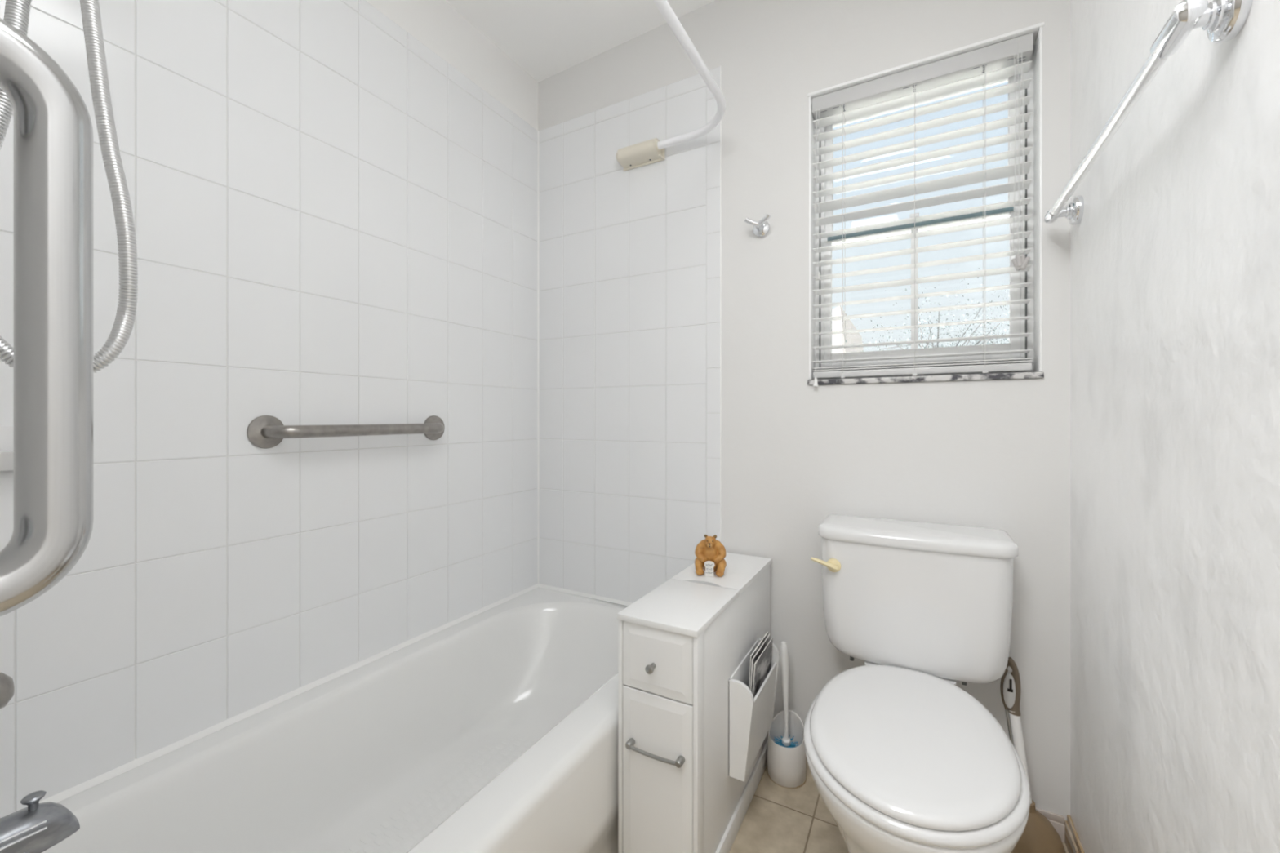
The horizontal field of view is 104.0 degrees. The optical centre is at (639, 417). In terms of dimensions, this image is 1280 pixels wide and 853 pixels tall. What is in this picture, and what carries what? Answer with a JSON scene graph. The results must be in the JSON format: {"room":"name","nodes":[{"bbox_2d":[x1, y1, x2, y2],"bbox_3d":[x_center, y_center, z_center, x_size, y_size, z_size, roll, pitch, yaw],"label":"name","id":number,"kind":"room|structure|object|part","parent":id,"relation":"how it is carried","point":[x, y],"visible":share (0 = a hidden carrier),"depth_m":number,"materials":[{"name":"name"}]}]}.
{"room":"bathroom","nodes":[
{"label":"bathroom","id":0,"kind":"room"},
{"bbox_2d":[0,0,537,817],"bbox_3d":[-0.847,-0.205,1.418,0.124,2.520,1.830,0,0,29],"label":"wall","id":1,"kind":"structure","parent":0,"point":[334,202],"depth_m":1.22,"materials":[{"name":"white tile"}]},
{"bbox_2d":[0,426,13,471],"bbox_3d":[-1.086,0.053,0.806,0.051,0.077,0.148,0,0,29],"label":"soap dish","id":2,"kind":"object","parent":1,"relation":"attached to","point":[6,432],"visible":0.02,"depth_m":0.85,"materials":[{"name":"white ceramic"}]},
{"bbox_3d":[-1.086,0.074,0.806,0.051,0.036,0.148,0,0,29],"label":"dish","id":3,"kind":"part","parent":2,"relation":"part of","materials":[{"name":"white ceramic"}]},
{"bbox_3d":[-1.105,0.053,0.817,0.007,0.077,0.148,0,0,29],"label":"plate","id":4,"kind":"part","parent":2,"relation":"part of","materials":[{"name":"white ceramic"}]},
{"bbox_2d":[14,583,538,812],"bbox_3d":[-0.793,0.690,1.380,0.010,0.015,1.557,0,0,29],"label":"trim","id":5,"kind":"structure","parent":1,"relation":"attached to","point":[105,776],"depth_m":1.16,"materials":[{"name":"white plastic"}]},
{"bbox_2d":[246,415,444,448],"bbox_3d":[-0.751,0.034,1.390,0.070,0.081,0.555,0,0,29],"label":"grab bar","id":6,"kind":"object","parent":1,"relation":"attached to","point":[265,432],"visible":1,"depth_m":1.25,"materials":[{"name":"metal"}]},
{"bbox_2d":[445,0,715,82],"bbox_3d":[-0.865,-1.452,0.336,2.800,0.198,3.740,0,0,29],"label":"ceiling","id":7,"kind":"structure","parent":0,"point":[546,38],"depth_m":1.77,"materials":[{"name":"white paint"}]},
{"bbox_2d":[537,0,1070,820],"bbox_3d":[0.357,-0.225,1.714,1.704,2.560,0.144,0,0,29],"label":"wall","id":8,"kind":"structure","parent":0,"point":[629,260],"depth_m":1.62,"materials":[{"name":"white paint"}]},
{"bbox_2d":[537,131,539,584],"bbox_3d":[-0.419,-0.242,2.059,0.006,1.875,0.006,0,0,29],"label":"trim","id":9,"kind":"structure","parent":8,"relation":"attached to","point":[538,143],"depth_m":2.06,"materials":[{"name":"white plastic"}]},
{"bbox_2d":[537,583,632,605],"bbox_3d":[-0.091,0.690,1.876,0.755,0.015,0.010,0,0,29],"label":"trim","id":10,"kind":"structure","parent":8,"relation":"attached to","point":[540,585],"depth_m":1.94,"materials":[{"name":"white"}]},
{"bbox_3d":[-0.076,-0.066,1.873,0.792,2.233,0.003,0,0,29],"label":"tile panel","id":11,"kind":"part","parent":8,"relation":"part of","materials":[{"name":"white tile"}]},
{"bbox_2d":[720,66,721,542],"bbox_3d":[0.272,-0.244,1.682,0.003,1.878,0.004,0,0,29],"label":"trim","id":12,"kind":"structure","parent":8,"relation":"attached to","point":[720,66],"depth_m":1.68,"materials":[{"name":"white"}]},
{"bbox_2d":[744,213,770,237],"bbox_3d":[0.380,-0.610,1.592,0.084,0.054,0.057,0,0,29],"label":"robe hook","id":13,"kind":"object","parent":8,"relation":"attached to","point":[761,228],"visible":1,"depth_m":1.59,"materials":[{"name":"silver metal"}]},
{"bbox_2d":[807,22,1044,385],"bbox_3d":[0.800,-0.549,1.458,0.579,0.906,0.133,0,0,29],"label":"window","id":14,"kind":"structure","parent":8,"relation":"in","point":[1033,325],"depth_m":1.40,"materials":[{"name":"white plastic"}]},
{"bbox_3d":[0.812,-0.365,1.481,0.504,0.440,0.024,0,0,29],"label":"sash","id":15,"kind":"part","parent":14,"relation":"part of","materials":[{"name":"white plastic"}]},
{"bbox_3d":[0.824,-0.765,1.503,0.504,0.411,0.022,0,0,29],"label":"sash","id":16,"kind":"part","parent":14,"relation":"part of","materials":[{"name":"white plastic"}]},
{"bbox_2d":[812,32,1033,386],"bbox_3d":[0.776,-0.542,1.424,0.546,0.896,0.084,0,0,29],"label":"window blind","id":17,"kind":"object","parent":14,"relation":"attached to","point":[1011,57],"visible":1,"depth_m":1.42,"materials":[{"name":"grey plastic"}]},
{"bbox_3d":[0.538,-0.539,1.530,0.002,0.818,0.022,0,0,26],"label":"tilt cord","id":18,"kind":"part","parent":17,"relation":"part of","materials":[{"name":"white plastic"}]},
{"bbox_3d":[0.549,-0.697,1.534,0.004,0.503,0.002,0,0,-34],"label":"tilt cord","id":19,"kind":"part","parent":17,"relation":"part of","materials":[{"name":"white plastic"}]},
{"bbox_3d":[0.623,-0.532,1.528,0.012,0.827,0.050,0,0,29],"label":"ladder cord","id":20,"kind":"part","parent":17,"relation":"part of","materials":[{"name":"white fabric"}]},
{"bbox_3d":[0.789,-0.532,1.436,0.012,0.827,0.050,0,0,29],"label":"ladder cord","id":21,"kind":"part","parent":17,"relation":"part of","materials":[{"name":"white fabric"}]},
{"bbox_3d":[0.784,-0.139,1.439,0.542,0.032,0.046,0,0,29],"label":"rail","id":22,"kind":"part","parent":17,"relation":"part of","materials":[{"name":"white plastic"}]},
{"bbox_3d":[0.933,-0.532,1.356,0.012,0.827,0.050,0,0,29],"label":"ladder cord","id":23,"kind":"part","parent":17,"relation":"part of","materials":[{"name":"white fabric"}]},
{"bbox_3d":[0.980,-0.685,1.296,0.023,0.520,0.006,0,0,29],"label":"lift cord","id":24,"kind":"part","parent":17,"relation":"part of","materials":[{"name":"white fabric"}]},
{"bbox_3d":[0.787,-0.108,1.437,0.576,0.016,0.083,0,0,29],"label":"sill","id":25,"kind":"part","parent":14,"relation":"part of","materials":[{"name":"stone"}]},
{"bbox_2d":[805,755,1065,842],"bbox_3d":[0.743,1.024,1.417,0.717,0.062,0.011,0,0,29],"label":"baseboard","id":26,"kind":"structure","parent":8,"relation":"attached to","point":[1057,820],"depth_m":1.25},
{"bbox_2d":[728,760,1068,852],"bbox_3d":[-0.844,1.095,0.324,2.750,0.080,3.740,0,0,29],"label":"floor","id":27,"kind":"structure","parent":0,"point":[778,819],"depth_m":1.30,"materials":[{"name":"tile"}]},
{"bbox_2d":[41,586,628,852],"bbox_3d":[-0.467,0.875,1.198,0.754,0.360,1.558,0,0,29],"label":"bathtub","id":28,"kind":"object","parent":27,"relation":"on","point":[495,730],"visible":0.97,"depth_m":1.21,"materials":[{"name":"white ceramic"}]},
{"bbox_2d":[617,552,779,852],"bbox_3d":[0.202,0.750,1.337,0.254,0.609,0.640,0,0,29],"label":"storage cabinet","id":29,"kind":"object","parent":27,"relation":"on","point":[693,733],"visible":0.98,"depth_m":1.13,"materials":[{"name":"white laminate"}]},
{"bbox_3d":[0.024,0.543,1.085,0.019,0.019,0.026,0,0,29],"label":"knob","id":30,"kind":"part","parent":29,"relation":"part of","materials":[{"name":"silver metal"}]},
{"bbox_3d":[0.031,0.726,1.083,0.137,0.016,0.023,0,0,29],"label":"handle","id":31,"kind":"part","parent":29,"relation":"part of","materials":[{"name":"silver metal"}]},
{"bbox_3d":[0.039,0.535,1.103,0.172,0.145,0.022,0,0,29],"label":"drawer","id":32,"kind":"part","parent":29,"relation":"part of","materials":[{"name":"white laminate"}]},
{"bbox_3d":[0.039,0.818,1.103,0.172,0.414,0.022,0,0,29],"label":"door","id":33,"kind":"part","parent":29,"relation":"part of","materials":[{"name":"white laminate"}]},
{"bbox_2d":[694,534,726,576],"bbox_3d":[0.201,0.391,1.428,0.088,0.111,0.077,0,0,29],"label":"bear figurine","id":34,"kind":"object","parent":29,"relation":"on","point":[710,553],"visible":1,"depth_m":1.42,"materials":[{"name":"ceramic"}]},
{"bbox_3d":[0.252,0.452,1.487,0.197,0.012,0.328,0,0,29],"label":"flip lid","id":35,"kind":"part","parent":29,"relation":"part of","materials":[{"name":"white laminate"}]},
{"bbox_3d":[0.269,1.028,1.316,0.008,0.055,0.610,0,0,29],"label":"rail","id":36,"kind":"part","parent":29,"relation":"part of","materials":[{"name":"white laminate"}]},
{"bbox_2d":[748,631,768,688],"bbox_3d":[0.321,0.743,1.366,0.017,0.258,0.170,0,0,29],"label":"magazine","id":37,"kind":"object","parent":29,"relation":"in","point":[766,635],"visible":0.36,"depth_m":1.31,"materials":[{"name":"white paper"}]},
{"bbox_2d":[750,634,770,692],"bbox_3d":[0.324,0.745,1.358,0.018,0.254,0.172,0,0,29],"label":"magazine","id":38,"kind":"object","parent":29,"relation":"in","point":[766,640],"visible":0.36,"depth_m":1.31,"materials":[{"name":"white paper"}]},
{"bbox_2d":[751,637,773,698],"bbox_3d":[0.327,0.749,1.352,0.020,0.246,0.174,0,0,29],"label":"magazine","id":39,"kind":"object","parent":29,"relation":"in","point":[762,668],"visible":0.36,"depth_m":1.33,"materials":[{"name":"white paper"}]},
{"bbox_2d":[767,710,806,788],"bbox_3d":[0.433,0.974,1.478,0.111,0.162,0.114,0,0,29],"label":"brush holder","id":40,"kind":"object","parent":27,"relation":"on","point":[786,766],"visible":0.96,"depth_m":1.44,"materials":[{"name":"white plastic"}]},
{"bbox_2d":[773,640,798,747],"bbox_3d":[0.433,0.853,1.476,0.074,0.360,0.075,0,0,29],"label":"toilet brush","id":41,"kind":"object","parent":40,"relation":"in","point":[785,741],"visible":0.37,"depth_m":1.48,"materials":[{"name":"white plastic"}]},
{"bbox_3d":[0.432,0.818,1.487,0.025,0.290,0.047,0,0,0],"label":"handle","id":42,"kind":"part","parent":41,"relation":"part of","materials":[{"name":"white plastic"}]},
{"bbox_2d":[803,514,1031,852],"bbox_3d":[0.580,0.670,1.088,0.450,0.770,0.725,0,0,29],"label":"toilet","id":43,"kind":"object","parent":27,"relation":"on","point":[901,757],"visible":1,"depth_m":1.10,"materials":[{"name":"white ceramic"}]},
{"bbox_3d":[0.487,0.386,1.310,0.073,0.038,0.037,0,0,29],"label":"flush lever","id":44,"kind":"part","parent":43,"relation":"part of","materials":[{"name":"beige plastic"}]},
{"bbox_3d":[0.533,0.619,0.999,0.354,0.025,0.512,0,0,29],"label":"seat lid","id":45,"kind":"part","parent":43,"relation":"part of","materials":[{"name":"white plastic"}]},
{"bbox_3d":[0.532,0.853,0.997,0.378,0.405,0.508,0,0,29],"label":"bowl","id":46,"kind":"part","parent":43,"relation":"part of","materials":[{"name":"white ceramic"}]},
{"bbox_3d":[0.529,0.642,0.992,0.380,0.022,0.509,0,0,29],"label":"seat","id":47,"kind":"part","parent":43,"relation":"part of","materials":[{"name":"white plastic"}]},
{"bbox_3d":[0.705,0.474,1.305,0.423,0.306,0.199,0,0,29],"label":"tank","id":48,"kind":"part","parent":43,"relation":"part of","materials":[{"name":"white ceramic"}]},
{"bbox_3d":[0.706,0.303,1.307,0.441,0.036,0.219,0,0,29],"label":"tank lid","id":49,"kind":"part","parent":43,"relation":"part of","materials":[{"name":"white ceramic"}]},
{"bbox_2d":[1000,657,1066,852],"bbox_3d":[0.930,0.824,1.200,0.150,0.462,0.150,0,0,29],"label":"plunger","id":50,"kind":"object","parent":27,"relation":"on","point":[1039,835],"visible":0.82,"depth_m":1.20,"materials":[{"name":"beige rubber"}]},
{"bbox_3d":[0.911,0.826,1.218,0.007,0.209,0.044,0,0,-14],"label":"rod","id":51,"kind":"part","parent":50,"relation":"part of","materials":[{"name":"metal"}]},
{"bbox_3d":[0.915,0.620,1.234,0.014,0.016,0.007,0,0,29],"label":"hang hole trim","id":52,"kind":"part","parent":50,"relation":"part of","materials":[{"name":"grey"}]},
{"bbox_2d":[1012,800,1066,852],"bbox_3d":[0.930,0.988,1.200,0.150,0.135,0.150,0,0,29],"label":"cup","id":53,"kind":"object","parent":50,"relation":"on","point":[1039,835],"depth_m":1.16,"materials":[{"name":"beige rubber"}]},
{"bbox_2d":[1070,0,1279,852],"bbox_3d":[0.284,-0.225,-0.300,0.120,2.560,3.740,0,0,29],"label":"wall","id":54,"kind":"structure","parent":0,"point":[1175,247],"depth_m":0.74,"materials":[{"name":"paint"}]},
{"bbox_2d":[1064,814,1084,852],"bbox_3d":[0.241,1.021,-0.242,0.012,0.068,3.400,0,0,29],"label":"baseboard","id":55,"kind":"structure","parent":54,"relation":"attached to","point":[1073,842],"depth_m":1.20,"materials":[{"name":"brown wood"}]},
{"bbox_2d":[1044,0,1253,225],"bbox_3d":[0.842,-0.486,0.896,0.064,0.064,0.722,0,0,29],"label":"towel bar","id":56,"kind":"object","parent":54,"relation":"attached to","point":[1223,20],"visible":1,"depth_m":0.65,"materials":[{"name":"silver metal"}]},
{"bbox_3d":[1.001,-0.486,1.184,0.063,0.064,0.064,0,0,29],"label":"post","id":57,"kind":"part","parent":56,"relation":"part of","materials":[{"name":"silver metal"}]},
{"bbox_3d":[0.685,-0.486,0.614,0.064,0.064,0.076,0,0,29],"label":"post","id":58,"kind":"part","parent":56,"relation":"part of","materials":[{"name":"silver metal"}]},
{"bbox_3d":[-0.772,-0.205,0.402,1.000,2.520,0.125,0,0,29],"label":"wall","id":59,"kind":"structure","parent":0,"visible":0},
{"bbox_2d":[0,672,13,708],"bbox_3d":[-0.820,0.338,0.572,0.090,0.090,0.127,0,0,29],"label":"handle","id":60,"kind":"object","parent":59,"relation":"attached to","point":[6,684],"visible":1,"depth_m":0.61,"materials":[{"name":"silver metal"}]},
{"bbox_2d":[0,790,79,852],"bbox_3d":[-0.790,0.508,0.585,0.060,0.065,0.175,0,0,29],"label":"tub spout","id":61,"kind":"object","parent":59,"relation":"attached to","point":[36,828],"visible":1,"depth_m":0.62,"materials":[{"name":"silver metal"}]},
{"bbox_3d":[-0.764,0.487,0.630,0.021,0.022,0.021,0,0,29],"label":"diverter knob","id":62,"kind":"part","parent":61,"relation":"part of","materials":[{"name":"silver metal"}]},
{"bbox_2d":[0,17,93,616],"bbox_3d":[-0.370,-0.058,0.291,0.080,0.397,0.071,0,0,29],"label":"grab bar","id":63,"kind":"object","parent":59,"relation":"attached to","point":[53,129],"visible":1,"depth_m":0.30,"materials":[{"name":"silver metal"}]},
{"bbox_2d":[0,0,137,373],"bbox_3d":[-0.659,-0.527,0.561,0.264,0.984,0.274,0,0,29],"label":"handheld shower","id":64,"kind":"object","parent":59,"relation":"attached to","point":[16,13],"visible":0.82,"depth_m":0.52,"materials":[{"name":"silver metal"}]},
{"bbox_2d":[616,0,725,171],"bbox_3d":[-0.070,-0.950,1.026,0.408,0.066,1.629,0,0,14],"label":"curtain rod","id":65,"kind":"object","parent":59,"relation":"attached to","point":[653,150],"visible":1,"depth_m":1.63,"materials":[{"name":"white plastic"}]},
{"bbox_3d":[-0.182,-0.953,1.025,0.309,0.024,1.537,0,0,29],"label":"rod","id":66,"kind":"part","parent":65,"relation":"part of","materials":[{"name":"white plastic"}]},
{"label":"outside","id":67,"kind":"structure","parent":0,"visible":0},
{"bbox_3d":[12.012,1.805,18.331,34.000,0.300,39.500,0,0,29],"label":"ground","id":68,"kind":"structure","parent":67,"visible":0},
{"bbox_2d":[831,306,863,353],"bbox_3d":[3.012,-0.270,12.626,4.580,3.850,4.600,0,0,29],"label":"house","id":69,"kind":"structure","parent":68,"relation":"on","point":[837,325],"depth_m":9.80,"materials":[{"name":"grey paint"}]},
{"bbox_2d":[844,267,1008,351],"bbox_3d":[4.161,-0.134,6.689,3.196,3.587,3.289,0,0,29],"label":"tree","id":70,"kind":"object","parent":68,"relation":"on","point":[922,346],"visible":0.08,"depth_m":6.41,"materials":[{"name":"grey plant"}]}
]}

